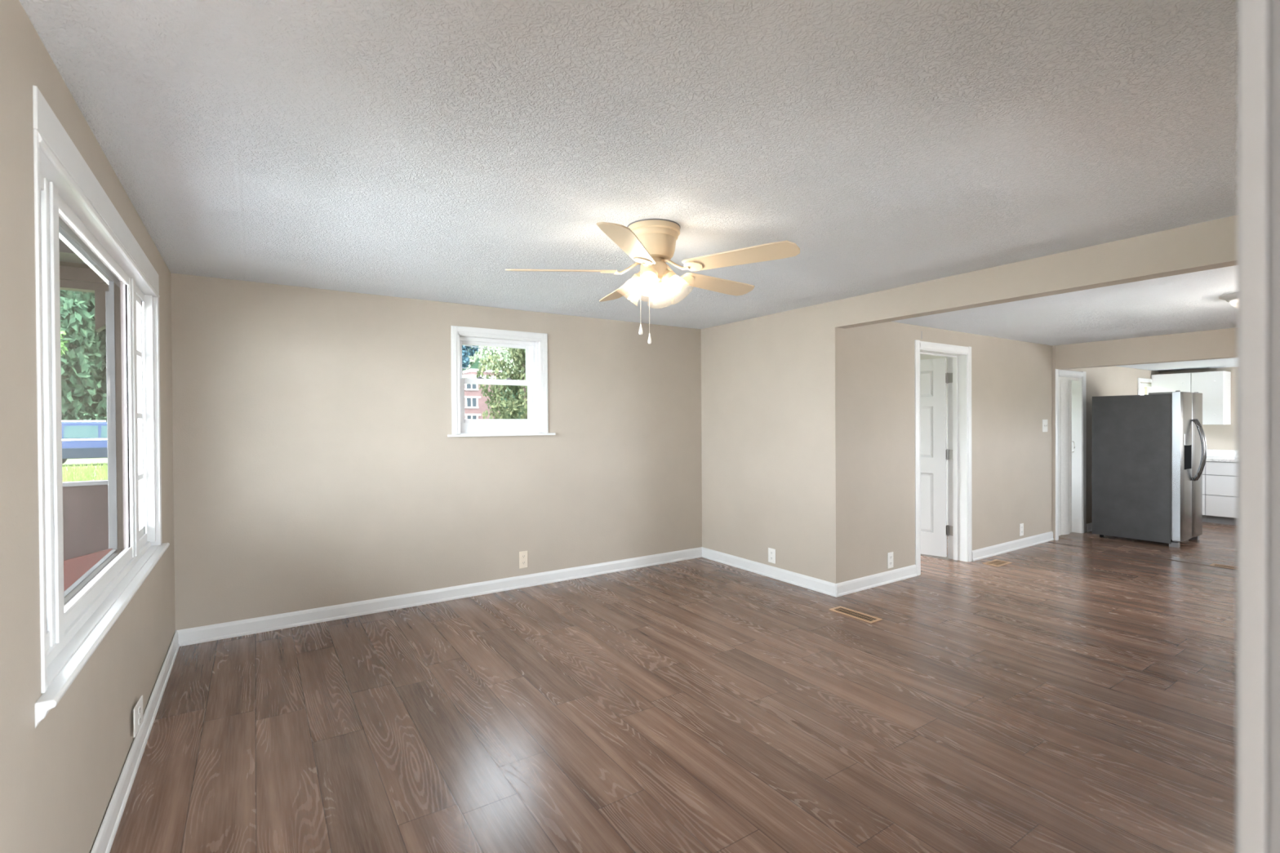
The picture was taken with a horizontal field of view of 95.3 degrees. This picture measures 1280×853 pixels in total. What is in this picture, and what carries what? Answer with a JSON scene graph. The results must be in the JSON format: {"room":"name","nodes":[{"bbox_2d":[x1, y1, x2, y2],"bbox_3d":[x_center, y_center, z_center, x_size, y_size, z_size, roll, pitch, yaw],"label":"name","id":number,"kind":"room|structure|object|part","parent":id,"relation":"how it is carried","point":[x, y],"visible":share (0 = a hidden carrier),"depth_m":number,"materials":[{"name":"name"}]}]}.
{"room":"empty living room","nodes":[
{"label":"empty living room","id":0,"kind":"room"},
{"bbox_2d":[0,0,175,852],"bbox_3d":[-1.385,0.177,1.163,0.150,2.505,6.407,-1,1,-33],"label":"wall","id":1,"kind":"structure","parent":0,"point":[60,776],"depth_m":1.40,"materials":[{"name":"beige paint"}]},
{"bbox_2d":[32,84,169,728],"bbox_3d":[-2.103,-0.058,2.273,0.196,1.544,2.232,-1,1,-33],"label":"window","id":2,"kind":"structure","parent":1,"relation":"in","point":[71,206],"depth_m":2.02,"materials":[{"name":"white plastic"}]},
{"bbox_3d":[-2.116,-0.044,2.210,0.018,1.340,1.380,-1,1,-33],"label":"casing","id":3,"kind":"part","parent":2,"relation":"part of","materials":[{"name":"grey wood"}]},
{"bbox_3d":[-2.080,-0.040,2.267,0.024,1.330,2.044,-1,1,-33],"label":"frame","id":4,"kind":"part","parent":2,"relation":"part of","materials":[{"name":"white wood"}]},
{"bbox_3d":[-2.063,-0.057,2.235,0.005,1.281,1.208,-1,1,-33],"label":"picture sash","id":5,"kind":"part","parent":2,"relation":"part of","materials":[{"name":"white plastic"}]},
{"bbox_3d":[-2.052,0.681,2.310,0.085,0.065,2.232,-1,1,-33],"label":"sill","id":6,"kind":"part","parent":2,"relation":"part of","materials":[{"name":"white wood"}]},
{"bbox_3d":[-2.572,-0.050,2.969,0.032,1.255,0.330,-1,1,-33],"label":"sash","id":7,"kind":"part","parent":2,"relation":"part of","materials":[{"name":"white wood"}]},
{"bbox_2d":[90,630,179,852],"bbox_3d":[-1.704,1.375,1.826,0.019,0.103,4.657,-1,1,-33],"label":"baseboard","id":8,"kind":"structure","parent":1,"relation":"attached to","point":[106,835],"depth_m":2.36,"materials":[{"name":"white wood"}]},
{"bbox_2d":[133,695,142,737],"bbox_3d":[-2.128,1.228,2.476,0.009,0.118,0.150,-1,1,-30],"label":"wall outlet","id":9,"kind":"object","parent":1,"relation":"attached to","point":[138,709],"visible":1,"depth_m":2.46,"materials":[{"name":"white plastic"}]},
{"bbox_2d":[170,272,702,630],"bbox_3d":[-1.219,0.146,5.022,4.680,2.505,0.150,-1,1,-33],"label":"wall","id":10,"kind":"structure","parent":0,"point":[316,464],"depth_m":4.46,"materials":[{"name":"beige paint"}]},
{"bbox_2d":[174,546,702,646],"bbox_3d":[-1.165,1.347,4.961,4.380,0.103,0.019,-1,1,-33],"label":"baseboard","id":11,"kind":"structure","parent":10,"relation":"attached to","point":[186,637],"depth_m":4.54,"materials":[{"name":"white wood"}]},
{"bbox_2d":[447,325,555,436],"bbox_3d":[-1.190,-0.370,5.000,0.936,0.902,0.175,-1,1,-33],"label":"window","id":12,"kind":"structure","parent":10,"relation":"in","point":[535,344],"depth_m":5.02,"materials":[{"name":"white plastic"}]},
{"bbox_3d":[-1.254,-0.549,5.037,0.633,0.345,0.024,-1,1,-33],"label":"sash","id":13,"kind":"part","parent":12,"relation":"part of","materials":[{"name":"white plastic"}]},
{"bbox_3d":[-1.231,-0.217,5.019,0.645,0.379,0.026,-1,1,-33],"label":"sash","id":14,"kind":"part","parent":12,"relation":"part of","materials":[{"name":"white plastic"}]},
{"bbox_3d":[-1.222,-0.346,5.025,0.709,0.802,0.088,-1,1,-33],"label":"frame","id":15,"kind":"part","parent":12,"relation":"part of","materials":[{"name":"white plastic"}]},
{"bbox_3d":[-1.166,0.071,4.970,0.936,0.020,0.095,-1,1,-33],"label":"sill","id":16,"kind":"part","parent":12,"relation":"part of","materials":[{"name":"white wood"}]},
{"bbox_2d":[519,551,528,568],"bbox_3d":[-1.012,1.157,5.066,0.078,0.146,0.009,-1,1,-33],"label":"wall outlet","id":17,"kind":"object","parent":10,"relation":"attached to","point":[522,555],"visible":1,"depth_m":5.06,"materials":[{"name":"beige plastic"}]},
{"bbox_2d":[19,0,1237,328],"bbox_3d":[0.031,-1.073,2.981,4.560,0.150,4.927,-1,1,-33],"label":"ceiling","id":18,"kind":"structure","parent":0,"point":[433,150],"depth_m":1.97,"materials":[{"name":"paint"}]},
{"bbox_2d":[505,218,799,343],"bbox_3d":[0.091,-0.704,2.971,1.381,0.590,1.400,-1,1,-33],"label":"ceiling fan","id":19,"kind":"object","parent":18,"relation":"hanging from","point":[651,243],"visible":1,"depth_m":2.83,"materials":[{"name":"beige wood"}]},
{"bbox_3d":[-0.389,-0.776,2.902,0.550,0.038,0.138,0,0,-3],"label":"blade","id":20,"kind":"part","parent":19,"relation":"part of","materials":[{"name":"beige laminate"}]},
{"bbox_3d":[-0.100,-0.782,3.358,0.138,0.038,0.550,-1,0,-21],"label":"blade","id":21,"kind":"part","parent":19,"relation":"part of","materials":[{"name":"beige laminate"}]},
{"bbox_3d":[-0.044,-0.775,2.485,0.138,0.038,0.550,0,0,15],"label":"blade","id":22,"kind":"part","parent":19,"relation":"part of","materials":[{"name":"beige laminate"}]},
{"bbox_3d":[-0.033,-0.707,2.960,0.055,0.068,0.058,-1,1,-33],"label":"bulb","id":23,"kind":"part","parent":19,"relation":"part of","materials":[{"name":"white glass"}]},
{"bbox_3d":[0.003,-0.635,2.884,0.002,0.261,0.002,-1,1,-33],"label":"pull chain","id":24,"kind":"part","parent":19,"relation":"part of","materials":[{"name":"white metal"}]},
{"bbox_3d":[0.004,-0.480,2.885,0.021,0.055,0.021,-1,1,-33],"label":"pull knob","id":25,"kind":"part","parent":19,"relation":"part of","materials":[{"name":"white plastic"}]},
{"bbox_3d":[0.042,-0.707,2.829,0.058,0.068,0.055,-1,1,-33],"label":"bulb","id":26,"kind":"part","parent":19,"relation":"part of","materials":[{"name":"white glass"}]},
{"bbox_3d":[0.047,-0.613,2.884,0.002,0.306,0.002,-1,1,-33],"label":"pull chain","id":27,"kind":"part","parent":19,"relation":"part of","materials":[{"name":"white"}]},
{"bbox_3d":[0.048,-0.435,2.886,0.021,0.055,0.021,-1,1,-33],"label":"pull knob","id":28,"kind":"part","parent":19,"relation":"part of","materials":[{"name":"white plastic"}]},
{"bbox_3d":[0.098,-0.708,3.034,0.058,0.068,0.055,-1,1,-33],"label":"bulb","id":29,"kind":"part","parent":19,"relation":"part of","materials":[{"name":"white glass"}]},
{"bbox_3d":[0.173,-0.708,2.903,0.055,0.068,0.058,-1,1,-33],"label":"bulb","id":30,"kind":"part","parent":19,"relation":"part of","materials":[{"name":"white glass"}]},
{"bbox_3d":[0.424,-0.784,3.224,0.550,0.038,0.138,-1,1,-39],"label":"blade","id":31,"kind":"part","parent":19,"relation":"part of","materials":[{"name":"beige laminate"}]},
{"bbox_3d":[0.458,-0.780,2.685,0.550,0.038,0.138,0,1,33],"label":"blade","id":32,"kind":"part","parent":19,"relation":"part of","materials":[{"name":"beige laminate"}]},
{"bbox_2d":[109,521,1235,852],"bbox_3d":[3.643,1.433,4.487,12.202,0.120,6.407,-1,1,-33],"label":"floor","id":33,"kind":"structure","parent":0,"point":[1057,698],"depth_m":2.81,"materials":[{"name":"brown wood"}]},
{"bbox_2d":[828,606,882,622],"bbox_3d":[1.586,1.385,4.301,0.135,0.004,0.365,-1,1,-33],"label":"floor vent","id":34,"kind":"object","parent":33,"relation":"in","point":[842,610],"visible":1,"depth_m":4.29,"materials":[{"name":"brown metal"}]},
{"bbox_2d":[836,608,875,620],"bbox_3d":[1.586,1.384,4.301,0.085,0.001,0.315,-1,1,-33],"label":"grille","id":35,"kind":"object","parent":34,"relation":"attached to","point":[846,611],"depth_m":4.30,"materials":[{"name":"brown metal"}]},
{"bbox_2d":[982,560,1012,566],"bbox_3d":[3.563,1.362,5.817,0.270,0.004,0.155,-1,1,-33],"label":"floor vent","id":36,"kind":"object","parent":33,"relation":"in","point":[994,562],"visible":1,"depth_m":5.82,"materials":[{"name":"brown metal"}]},
{"bbox_2d":[988,560,1006,565],"bbox_3d":[3.563,1.361,5.817,0.220,0.001,0.105,-1,1,-33],"label":"grille","id":37,"kind":"object","parent":36,"relation":"attached to","point":[991,562],"depth_m":5.82,"materials":[{"name":"brown metal"}]},
{"bbox_2d":[1050,542,1235,569],"bbox_3d":[5.575,1.352,5.590,0.015,0.003,2.920,-1,1,-33],"label":"floor strip","id":38,"kind":"object","parent":33,"relation":"on","point":[1051,542],"visible":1,"depth_m":6.06,"materials":[{"name":"brown"}]},
{"bbox_2d":[1092,390,1207,547],"bbox_3d":[6.087,0.469,6.929,0.793,1.742,0.935,-1,1,-33],"label":"refrigerator","id":39,"kind":"object","parent":33,"relation":"on","point":[1149,451],"visible":1,"depth_m":6.68,"materials":[{"name":"grey metal"}]},
{"bbox_3d":[6.100,0.441,6.552,0.400,1.653,0.088,-1,1,-33],"label":"door","id":40,"kind":"part","parent":39,"relation":"part of","materials":[{"name":"silver metal"}]},
{"bbox_3d":[6.113,0.143,6.522,0.244,0.120,0.027,-1,1,-33],"label":"control panel","id":41,"kind":"part","parent":39,"relation":"part of","materials":[{"name":"silver metal"}]},
{"bbox_3d":[6.434,0.438,6.772,0.385,1.653,0.088,-1,1,-33],"label":"door","id":42,"kind":"part","parent":39,"relation":"part of","materials":[{"name":"silver metal"}]},
{"bbox_3d":[6.290,0.266,6.570,0.030,0.702,0.115,-1,1,-33],"label":"handle","id":43,"kind":"part","parent":39,"relation":"part of","materials":[{"name":"grey metal"}]},
{"bbox_3d":[6.347,0.266,6.608,0.030,0.702,0.115,-1,1,-33],"label":"handle","id":44,"kind":"part","parent":39,"relation":"part of","materials":[{"name":"grey metal"}]},
{"bbox_2d":[1202,463,1207,522],"bbox_3d":[7.816,0.895,8.426,0.583,0.845,0.643,-1,1,-33],"label":"base cabinet","id":45,"kind":"object","parent":33,"relation":"on","point":[1204,516],"visible":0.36,"depth_m":8.01,"materials":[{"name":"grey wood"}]},
{"bbox_3d":[7.579,0.569,8.268,0.019,0.173,0.639,-1,1,-33],"label":"drawer","id":46,"kind":"part","parent":45,"relation":"part of","materials":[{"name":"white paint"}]},
{"bbox_3d":[7.580,0.797,8.270,0.019,0.265,0.639,-1,1,-33],"label":"drawer","id":47,"kind":"part","parent":45,"relation":"part of","materials":[{"name":"white paint"}]},
{"bbox_3d":[7.582,1.077,8.272,0.019,0.277,0.639,-1,1,-33],"label":"drawer","id":48,"kind":"part","parent":45,"relation":"part of","materials":[{"name":"white paint"}]},
{"bbox_2d":[1205,461,1236,524],"bbox_3d":[8.165,0.897,7.898,0.583,0.845,0.620,-1,1,-33],"label":"base cabinet","id":49,"kind":"object","parent":33,"relation":"on","point":[1220,477],"visible":0.47,"depth_m":7.87,"materials":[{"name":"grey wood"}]},
{"bbox_3d":[7.929,0.799,7.742,0.019,0.265,0.616,-1,1,-33],"label":"drawer","id":50,"kind":"part","parent":49,"relation":"part of","materials":[{"name":"white paint"}]},
{"bbox_3d":[7.931,1.079,7.744,0.019,0.277,0.616,-1,1,-33],"label":"drawer","id":51,"kind":"part","parent":49,"relation":"part of","materials":[{"name":"white paint"}]},
{"bbox_2d":[1205,456,1236,462],"bbox_3d":[7.981,0.453,8.151,0.607,0.038,1.288,-1,1,-33],"label":"countertop","id":52,"kind":"structure","parent":49,"relation":"on","point":[1215,459],"depth_m":7.91,"materials":[{"name":"white stone"}]},
{"bbox_3d":[7.928,0.571,7.740,0.019,0.173,0.616,-1,1,-33],"label":"drawer","id":53,"kind":"part","parent":49,"relation":"part of","materials":[{"name":"white paint"}]},
{"bbox_2d":[1209,563,1235,568],"bbox_3d":[5.692,1.351,5.560,0.125,0.004,0.360,-1,1,-33],"label":"floor vent","id":54,"kind":"object","parent":33,"relation":"in","point":[1213,564],"visible":0.42,"depth_m":5.64,"materials":[{"name":"brown metal"}]},
{"bbox_2d":[701,300,845,583],"bbox_3d":[1.173,0.128,5.489,0.127,2.505,1.705,-1,1,-33],"label":"wall","id":55,"kind":"structure","parent":0,"point":[773,392],"depth_m":5.26,"materials":[{"name":"beige paint"}]},
{"bbox_2d":[702,546,837,597],"bbox_3d":[1.124,1.330,5.451,0.019,0.103,1.724,-1,1,-33],"label":"baseboard","id":56,"kind":"structure","parent":55,"relation":"attached to","point":[824,587],"depth_m":5.31,"materials":[{"name":"white wood"}]},
{"bbox_2d":[768,547,775,564],"bbox_3d":[1.205,1.182,5.334,0.009,0.132,0.088,-1,1,-33],"label":"wall outlet","id":57,"kind":"object","parent":55,"relation":"attached to","point":[771,552],"visible":1,"depth_m":5.33,"materials":[{"name":"white plastic"}]},
{"bbox_2d":[920,354,947,524],"bbox_3d":[2.467,0.112,6.884,3.100,2.500,2.228,-1,1,-33],"label":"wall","id":58,"kind":"structure","parent":0,"point":[922,357],"depth_m":7.38,"materials":[{"name":"white paint"}]},
{"bbox_2d":[844,321,1159,581],"bbox_3d":[4.796,0.070,6.954,7.535,2.555,0.222,-1,1,-33],"label":"wall","id":59,"kind":"structure","parent":0,"point":[1011,380],"depth_m":5.94,"materials":[{"name":"beige paint"}]},
{"bbox_2d":[834,564,916,596],"bbox_3d":[2.063,1.327,5.048,1.140,0.103,0.019,-1,1,-33],"label":"baseboard","id":60,"kind":"structure","parent":59,"relation":"attached to","point":[864,583],"depth_m":5.02,"materials":[{"name":"white wood"}]},
{"bbox_2d":[887,551,893,568],"bbox_3d":[2.215,1.182,5.153,0.082,0.140,0.009,-1,1,-33],"label":"wall outlet","id":61,"kind":"object","parent":59,"relation":"attached to","point":[890,555],"visible":1,"depth_m":5.15,"materials":[{"name":"white plastic"}]},
{"bbox_2d":[915,339,972,575],"bbox_3d":[2.675,0.283,6.037,0.987,2.168,0.995,-1,1,-33],"label":"door","id":62,"kind":"structure","parent":59,"relation":"in","point":[932,530],"depth_m":5.98,"materials":[{"name":"white paint"}]},
{"bbox_2d":[972,531,1053,561],"bbox_3d":[4.135,1.304,6.416,1.837,0.103,0.019,-1,1,-33],"label":"baseboard","id":63,"kind":"structure","parent":59,"relation":"attached to","point":[984,553],"depth_m":6.35,"materials":[{"name":"white wood"}]},
{"bbox_2d":[1019,523,1023,536],"bbox_3d":[4.254,1.150,6.499,0.086,0.136,0.009,-1,1,-33],"label":"wall outlet","id":64,"kind":"object","parent":59,"relation":"attached to","point":[1021,526],"visible":1,"depth_m":6.50,"materials":[{"name":"white plastic"}]},
{"bbox_2d":[1042,419,1047,431],"bbox_3d":[4.733,-0.009,6.807,0.128,0.146,0.016,-1,1,-33],"label":"light switch","id":65,"kind":"object","parent":59,"relation":"attached to","point":[1044,421],"visible":1,"depth_m":6.80,"materials":[{"name":"white plastic"}]},
{"bbox_2d":[1055,368,1086,540],"bbox_3d":[5.233,0.329,7.194,0.865,2.029,0.168,-1,1,-33],"label":"door","id":66,"kind":"structure","parent":59,"relation":"in","point":[1070,385],"depth_m":7.20,"materials":[{"name":"white wood"}]},
{"bbox_3d":[5.021,0.371,7.016,0.163,1.890,0.025,-1,0,-26],"label":"fold panel","id":67,"kind":"part","parent":66,"relation":"part of","materials":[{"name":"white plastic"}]},
{"bbox_3d":[5.181,0.369,7.097,0.192,1.890,0.025,-1,1,-28],"label":"fold panel","id":68,"kind":"part","parent":66,"relation":"part of","materials":[{"name":"white plastic"}]},
{"bbox_3d":[5.276,0.368,7.186,0.017,1.890,0.080,0,0,9],"label":"fold panel","id":69,"kind":"part","parent":66,"relation":"part of","materials":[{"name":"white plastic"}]},
{"bbox_3d":[5.309,0.367,7.217,0.067,1.890,0.020,0,0,2],"label":"fold panel","id":70,"kind":"part","parent":66,"relation":"part of","materials":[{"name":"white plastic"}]},
{"bbox_2d":[1086,522,1092,532],"bbox_3d":[6.737,1.276,8.095,2.580,0.103,0.019,-1,1,-33],"label":"baseboard","id":71,"kind":"structure","parent":59,"relation":"attached to","point":[1089,526],"depth_m":7.42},
{"bbox_2d":[1137,377,1151,395],"bbox_3d":[7.463,-0.227,8.622,0.880,0.950,0.130,-1,1,-33],"label":"window","id":72,"kind":"structure","parent":59,"relation":"in","point":[1139,380],"depth_m":8.54,"materials":[{"name":"white plastic"}]},
{"bbox_3d":[7.449,-0.214,8.661,0.740,0.865,0.050,-1,1,-33],"label":"sash","id":73,"kind":"part","parent":72,"relation":"part of","materials":[{"name":"white plastic"}]},
{"bbox_2d":[835,215,1236,328],"bbox_3d":[2.455,-0.959,3.529,0.127,0.316,2.972,-1,1,-33],"label":"beam","id":74,"kind":"structure","parent":0,"point":[1211,244],"depth_m":3.41,"materials":[{"name":"beige paint"}]},
{"bbox_2d":[891,265,1236,346],"bbox_3d":[4.118,-1.011,4.627,3.859,0.150,3.172,-1,1,-33],"label":"ceiling","id":75,"kind":"structure","parent":0,"point":[1189,302],"depth_m":4.85,"materials":[{"name":"paint"}]},
{"bbox_2d":[1218,292,1236,302],"bbox_3d":[4.324,-0.878,4.073,0.400,0.108,0.400,-1,1,-33],"label":"ceiling light","id":76,"kind":"object","parent":75,"relation":"attached to","point":[1231,297],"visible":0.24,"depth_m":4.12,"materials":[{"name":"grey glass"}]},
{"bbox_2d":[1055,327,1236,369],"bbox_3d":[6.169,-0.912,5.105,0.130,0.480,4.470,-1,1,-33],"label":"beam","id":77,"kind":"structure","parent":0,"point":[1220,344],"depth_m":6.16,"materials":[{"name":"beige paint"}]},
{"bbox_2d":[1115,357,1236,371],"bbox_3d":[7.748,-0.963,6.040,3.596,0.300,4.750,-1,1,-33],"label":"ceiling","id":78,"kind":"structure","parent":0,"point":[1223,362],"depth_m":7.87,"materials":[{"name":"paint"}]},
{"bbox_2d":[1159,366,1236,457],"bbox_3d":[9.179,0.096,7.018,0.150,2.450,4.800,-1,1,-33],"label":"wall","id":79,"kind":"structure","parent":0,"point":[1218,437],"depth_m":8.26,"materials":[{"name":"beige paint"}]},
{"bbox_2d":[1151,373,1191,392],"bbox_3d":[7.848,-0.398,8.563,0.360,0.740,0.441,-1,1,-33],"label":"upper cabinet","id":80,"kind":"object","parent":79,"relation":"attached to","point":[1162,383],"visible":0.38,"depth_m":8.46,"materials":[{"name":"white paint"}]},
{"bbox_2d":[1191,370,1231,424],"bbox_3d":[8.062,-0.397,8.238,0.360,0.740,0.334,-1,1,-33],"label":"upper cabinet","id":81,"kind":"object","parent":79,"relation":"attached to","point":[1215,387],"visible":0.84,"depth_m":8.11,"materials":[{"name":"white paint"}]},
{"bbox_2d":[1206,449,1236,457],"bbox_3d":[8.226,0.381,8.312,0.020,0.099,1.288,-1,1,-33],"label":"backsplash","id":82,"kind":"structure","parent":79,"relation":"attached to","point":[1219,453],"depth_m":8.26,"materials":[{"name":"white stone"}]},
{"bbox_3d":[5.075,0.131,2.025,12.500,2.505,2.388,-1,1,-33],"label":"wall","id":83,"kind":"structure","parent":0,"visible":0},
{"bbox_2d":[1235,0,1279,852],"bbox_3d":[0.447,0.345,0.327,0.060,2.160,0.151,-1,1,-33],"label":"door frame","id":84,"kind":"structure","parent":83,"relation":"attached to","point":[1253,42],"depth_m":0.36,"materials":[{"name":"grey paint"}]},
{"label":"outside","id":85,"kind":"structure","parent":0,"visible":0},
{"bbox_3d":[-2.356,1.549,1.362,1.256,0.030,7.860,-1,1,-33],"label":"porch deck","id":86,"kind":"object","parent":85,"visible":0},
{"bbox_2d":[62,480,112,591],"bbox_3d":[-4.906,0.984,4.254,2.280,1.085,0.160,-1,1,-33],"label":"porch","id":87,"kind":"object","parent":86,"relation":"on","point":[85,503],"visible":0.21,"depth_m":4.61,"materials":[{"name":"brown wood"}]},
{"bbox_3d":[-5.081,0.458,4.178,1.914,0.030,0.090,-1,1,-33],"label":"rail","id":88,"kind":"part","parent":87,"relation":"part of","materials":[{"name":"grey wood"}]},
{"bbox_2d":[105,290,111,549],"bbox_3d":[-4.232,0.219,4.732,0.115,2.600,0.120,-1,1,-33],"label":"porch post","id":89,"kind":"object","parent":86,"relation":"on","point":[107,299],"visible":0.17,"depth_m":4.65,"materials":[{"name":"grey wood"}]},
{"bbox_2d":[59,279,108,332],"bbox_3d":[-4.934,-0.994,4.288,2.308,0.480,0.120,-1,1,-33],"label":"beam","id":90,"kind":"structure","parent":89,"relation":"on","point":[99,289],"depth_m":4.63,"materials":[{"name":"beige wood"}]},
{"bbox_2d":[58,237,106,284],"bbox_3d":[-2.780,-1.211,0.976,2.358,0.180,8.300,-1,1,-33],"label":"porch roof","id":91,"kind":"structure","parent":90,"relation":"on","point":[72,267],"depth_m":4.50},
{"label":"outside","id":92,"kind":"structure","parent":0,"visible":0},
{"bbox_2d":[62,457,107,479],"bbox_3d":[-33.043,1.692,50.088,180.000,0.001,180.000,-1,1,-33],"label":"ground","id":93,"kind":"structure","parent":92,"point":[92,460],"depth_m":29.59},
{"bbox_2d":[60,330,68,355],"bbox_3d":[-31.676,-2.097,29.123,4.339,7.900,4.138,0,0,-8],"label":"tree","id":94,"kind":"object","parent":93,"relation":"on","point":[62,344],"visible":0.02,"depth_m":30.68,"materials":[{"name":"green plant"}]},
{"bbox_2d":[59,289,75,301],"bbox_3d":[-44.446,-4.847,41.369,8.569,16.788,7.892,-1,1,-33],"label":"tree","id":95,"kind":"object","parent":93,"relation":"on","point":[66,294],"visible":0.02,"depth_m":42.93,"materials":[{"name":"green plant"}]},
{"bbox_2d":[61,290,100,420],"bbox_3d":[-51.310,-6.611,52.154,9.398,21.282,9.030,-1,1,-33],"label":"tree","id":96,"kind":"object","parent":93,"relation":"on","point":[86,416],"visible":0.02,"depth_m":51.91,"materials":[{"name":"green plant"}]},
{"bbox_2d":[59,291,106,422],"bbox_3d":[-32.442,-5.014,35.836,7.904,14.097,6.591,-1,1,-33],"label":"tree","id":97,"kind":"object","parent":93,"relation":"on","point":[83,366],"visible":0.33,"depth_m":33.59,"materials":[{"name":"green plant"}]},
{"bbox_2d":[62,420,107,464],"bbox_3d":[-25.762,0.772,27.602,4.893,2.100,1.890,-1,1,-33],"label":"van","id":98,"kind":"object","parent":93,"relation":"on","point":[81,439],"visible":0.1,"depth_m":26.71,"materials":[{"name":"blue paint"}]},
{"bbox_3d":[-26.010,-0.242,26.421,2.700,0.050,0.060,-1,1,-33],"label":"roof rail","id":99,"kind":"part","parent":98,"relation":"part of","materials":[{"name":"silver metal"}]},
{"bbox_3d":[-25.726,0.600,26.504,3.550,0.060,0.020,-1,1,-33],"label":"moulding","id":100,"kind":"part","parent":98,"relation":"part of","materials":[{"name":"silver metal"}]},
{"bbox_2d":[62,462,107,482],"bbox_3d":[-19.157,1.673,19.718,5.893,0.340,15.098,-1,1,-44],"label":"grass","id":101,"kind":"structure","parent":93,"relation":"on","point":[86,473],"depth_m":21.32,"materials":[{"name":"plant"}]},
{"bbox_2d":[462,345,479,377],"bbox_3d":[-17.779,-4.859,57.402,5.143,12.814,5.832,-1,1,-33],"label":"tree","id":102,"kind":"object","parent":93,"relation":"on","point":[465,359],"visible":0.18,"depth_m":57.27,"materials":[{"name":"blue plant"}]},
{"bbox_2d":[462,368,502,419],"bbox_3d":[-33.007,-3.560,85.890,24.000,9.950,12.250,-1,1,-33],"label":"brick building","id":103,"kind":"structure","parent":93,"relation":"on","point":[475,405],"depth_m":84.89,"materials":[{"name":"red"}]},
{"bbox_3d":[-24.425,-6.086,84.500,1.500,1.420,0.050,-1,1,-33],"label":"pane","id":104,"kind":"part","parent":103,"relation":"part of","materials":[{"name":"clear glass"}]},
{"bbox_3d":[-24.409,-3.506,84.519,1.500,1.420,0.050,-1,1,-33],"label":"pane","id":105,"kind":"part","parent":103,"relation":"part of","materials":[{"name":"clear glass"}]},
{"bbox_3d":[-24.394,-0.936,84.539,1.500,1.420,0.050,-1,1,-33],"label":"pane","id":106,"kind":"part","parent":103,"relation":"part of","materials":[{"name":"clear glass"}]},
{"bbox_2d":[475,347,527,419],"bbox_3d":[-2.848,-0.661,14.805,2.630,4.905,2.387,0,0,24],"label":"tree","id":107,"kind":"object","parent":93,"relation":"on","point":[518,356],"visible":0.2,"depth_m":14.73,"materials":[{"name":"green plant"}]},
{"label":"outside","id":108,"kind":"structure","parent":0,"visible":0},
{"bbox_2d":[77,350,524,420],"bbox_3d":[-67.598,-19.088,102.090,220.000,47.486,55.000,-1,1,-33],"label":"hill","id":109,"kind":"structure","parent":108,"point":[475,365],"depth_m":112.44,"materials":[{"name":"green plant"}]},
{"bbox_2d":[466,354,478,369],"bbox_3d":[-34.904,-13.296,118.328,10.468,14.113,10.520,-1,1,-33],"label":"tree","id":110,"kind":"object","parent":109,"relation":"on","point":[474,357],"visible":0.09,"depth_m":115.06,"materials":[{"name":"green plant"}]},
{"bbox_2d":[468,346,524,395],"bbox_3d":[-24.752,-10.185,101.151,10.700,20.415,11.213,-1,1,-33],"label":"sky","id":111,"kind":"structure","parent":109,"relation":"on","point":[504,355],"depth_m":98.26,"materials":[{"name":"white"}]},
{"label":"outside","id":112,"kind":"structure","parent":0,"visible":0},
{"bbox_2d":[462,344,510,352],"bbox_3d":[-7.037,-4.090,31.287,25.803,2.173,0.044,-1,1,-33],"label":"power line","id":113,"kind":"object","parent":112,"point":[462,344],"visible":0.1,"depth_m":30.59,"materials":[{"name":"grey"}]}
]}

